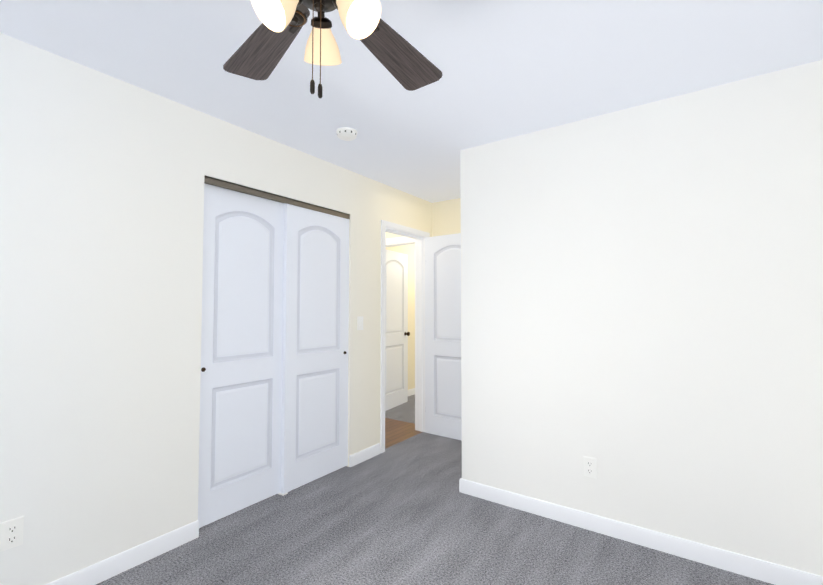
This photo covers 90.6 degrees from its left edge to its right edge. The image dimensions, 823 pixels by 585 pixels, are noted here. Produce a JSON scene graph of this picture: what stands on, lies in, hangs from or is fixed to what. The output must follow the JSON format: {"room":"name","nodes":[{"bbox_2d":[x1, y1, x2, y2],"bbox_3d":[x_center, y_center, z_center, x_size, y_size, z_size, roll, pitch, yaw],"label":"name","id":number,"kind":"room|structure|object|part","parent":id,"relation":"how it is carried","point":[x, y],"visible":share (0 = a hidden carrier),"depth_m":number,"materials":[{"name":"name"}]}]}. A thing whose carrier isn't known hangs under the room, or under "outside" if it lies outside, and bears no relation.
{"room":"empty bedroom","nodes":[
{"label":"empty bedroom","id":0,"kind":"room"},
{"bbox_2d":[0,32,431,584],"bbox_3d":[-1.219,0.168,2.448,0.120,2.440,5.090,-2,-3,35],"label":"wall","id":1,"kind":"structure","parent":0,"point":[102,175],"depth_m":1.99,"materials":[{"name":"paint"}]},
{"bbox_2d":[0,516,23,551],"bbox_3d":[-1.654,1.000,1.685,0.010,0.115,0.070,-2,-3,35],"label":"electrical outlet","id":2,"kind":"object","parent":1,"relation":"attached to","point":[11,533],"visible":1,"depth_m":1.68,"materials":[{"name":"white plastic"}]},
{"bbox_2d":[46,520,198,584],"bbox_3d":[-1.874,1.302,1.356,0.013,0.092,2.320,-2,-3,35],"label":"baseboard","id":3,"kind":"structure","parent":1,"relation":"attached to","point":[103,570],"depth_m":2.03,"materials":[{"name":"white wood"}]},
{"bbox_2d":[198,183,283,527],"bbox_3d":[-1.085,0.368,2.641,0.053,2.030,0.627,-2,-3,35],"label":"closet door","id":4,"kind":"structure","parent":1,"relation":"in","point":[241,382],"depth_m":2.61,"materials":[{"name":"white wood"}]},
{"bbox_2d":[204,176,349,495],"bbox_3d":[-0.903,0.367,2.879,0.083,2.075,1.230,-2,-3,35],"label":"trim","id":5,"kind":"structure","parent":1,"relation":"attached to","point":[239,188],"depth_m":2.77,"materials":[{"name":"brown metal"}]},
{"bbox_2d":[281,203,348,493],"bbox_3d":[-0.708,0.386,3.108,0.053,2.030,0.627,-2,-3,35],"label":"closet door","id":6,"kind":"structure","parent":1,"relation":"in","point":[314,429],"depth_m":3.06,"materials":[{"name":"white wood"}]},
{"bbox_2d":[357,316,362,329],"bbox_3d":[-0.431,0.261,3.450,0.014,0.115,0.070,-2,-3,35],"label":"switch plate","id":7,"kind":"object","parent":1,"relation":"attached to","point":[359,322],"visible":1,"depth_m":3.44,"materials":[{"name":"white plastic"}]},
{"bbox_2d":[349,443,379,466],"bbox_3d":[-0.391,1.381,3.464,0.013,0.092,0.378,-2,-3,35],"label":"baseboard","id":8,"kind":"structure","parent":1,"relation":"attached to","point":[361,456],"depth_m":3.44,"materials":[{"name":"white wood"}]},
{"bbox_2d":[380,220,429,452],"bbox_3d":[-0.097,0.400,4.036,0.152,2.096,0.802,-2,-3,35],"label":"door frame","id":9,"kind":"structure","parent":1,"relation":"attached to","point":[419,236],"depth_m":4.27,"materials":[{"name":"white wood"}]},
{"bbox_2d":[425,233,461,440],"bbox_3d":[0.407,0.426,4.047,0.691,2.020,0.171,-2,-3,35],"label":"entry door","id":10,"kind":"structure","parent":1,"relation":"in","point":[443,335],"depth_m":4.10,"materials":[{"name":"white wood"}]},
{"bbox_2d":[385,394,414,423],"bbox_3d":[0.563,1.551,5.968,1.250,0.060,2.920,-2,-3,35],"label":"floor carpet","id":11,"kind":"object","parent":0,"point":[404,412],"depth_m":5.04,"materials":[{"name":"grey carpet"}]},
{"bbox_2d":[385,418,421,448],"bbox_3d":[-0.593,1.489,4.325,1.250,0.060,1.100,-2,-3,35],"label":"floor","id":12,"kind":"structure","parent":0,"point":[397,431],"depth_m":4.27,"materials":[{"name":"brown wood"}]},
{"bbox_2d":[0,0,822,202],"bbox_3d":[0.344,-1.057,3.144,4.250,0.060,7.950,-2,-3,35],"label":"ceiling","id":13,"kind":"structure","parent":0,"point":[510,68],"depth_m":1.89,"materials":[{"name":"white paint"}]},
{"bbox_2d":[223,0,441,98],"bbox_3d":[-0.242,-0.802,1.153,1.197,0.598,1.169,-2,-3,35],"label":"fan","id":14,"kind":"object","parent":13,"relation":"hanging from","point":[259,53],"visible":1,"depth_m":1.32,"materials":[{"name":"brown wood"}]},
{"label":"blade","id":15,"kind":"part","parent":14,"relation":"part of","materials":[{"name":"brown wood"}]},
{"bbox_3d":[-0.062,-0.851,1.442,0.166,0.006,0.488,-8,-6,31],"label":"blade","id":16,"kind":"part","parent":14,"relation":"part of","materials":[{"name":"brown wood"}]},
{"bbox_2d":[336,127,356,140],"bbox_3d":[-0.420,-1.025,2.647,0.136,0.041,0.136,-2,-3,35],"label":"smoke detector","id":17,"kind":"object","parent":13,"relation":"attached to","point":[346,133],"visible":1,"depth_m":2.61,"materials":[{"name":"white plastic"}]},
{"bbox_2d":[386,198,460,389],"bbox_3d":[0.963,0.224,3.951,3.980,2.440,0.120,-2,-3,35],"label":"wall","id":18,"kind":"structure","parent":0,"point":[409,250],"depth_m":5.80,"materials":[{"name":"paint"}]},
{"bbox_2d":[385,250,409,410],"bbox_3d":[-0.257,0.474,5.323,0.179,2.020,0.699,-2,-3,35],"label":"hall door","id":19,"kind":"structure","parent":18,"relation":"in","point":[397,333],"depth_m":5.34,"materials":[{"name":"white wood"}]},
{"bbox_2d":[386,236,414,246],"bbox_3d":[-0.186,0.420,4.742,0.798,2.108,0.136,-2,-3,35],"label":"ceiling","id":20,"kind":"structure","parent":18,"relation":"attached to","point":[397,241],"depth_m":4.69,"materials":[{"name":"white paint"}]},
{"bbox_2d":[408,388,414,395],"bbox_3d":[0.178,1.487,6.291,0.013,0.092,2.600,-2,-3,35],"label":"baseboard","id":21,"kind":"structure","parent":18,"relation":"attached to","point":[411,391],"depth_m":6.03,"materials":[{"name":"white wood"}]},
{"bbox_2d":[96,432,773,584],"bbox_3d":[-0.294,1.393,1.752,3.800,0.060,5.090,-2,-3,35],"label":"floor","id":22,"kind":"structure","parent":0,"point":[406,512],"depth_m":2.23,"materials":[{"name":"grey carpet"}]},
{"bbox_2d":[460,59,822,575],"bbox_3d":[1.162,0.167,2.419,1.890,2.440,0.120,-2,-3,35],"label":"wall","id":23,"kind":"structure","parent":0,"point":[642,304],"depth_m":2.21,"materials":[{"name":"white paint"}]},
{"bbox_2d":[583,456,596,478],"bbox_3d":[1.047,1.026,2.388,0.070,0.115,0.010,-2,-3,35],"label":"electrical outlet","id":24,"kind":"object","parent":23,"relation":"attached to","point":[590,467],"visible":1,"depth_m":2.38,"materials":[{"name":"white plastic"}]},
{"bbox_2d":[459,478,822,584],"bbox_3d":[1.110,1.338,2.329,1.883,0.092,0.013,-2,-3,35],"label":"baseboard","id":25,"kind":"structure","parent":23,"relation":"attached to","point":[726,560],"depth_m":2.19,"materials":[{"name":"white wood"}]}
]}

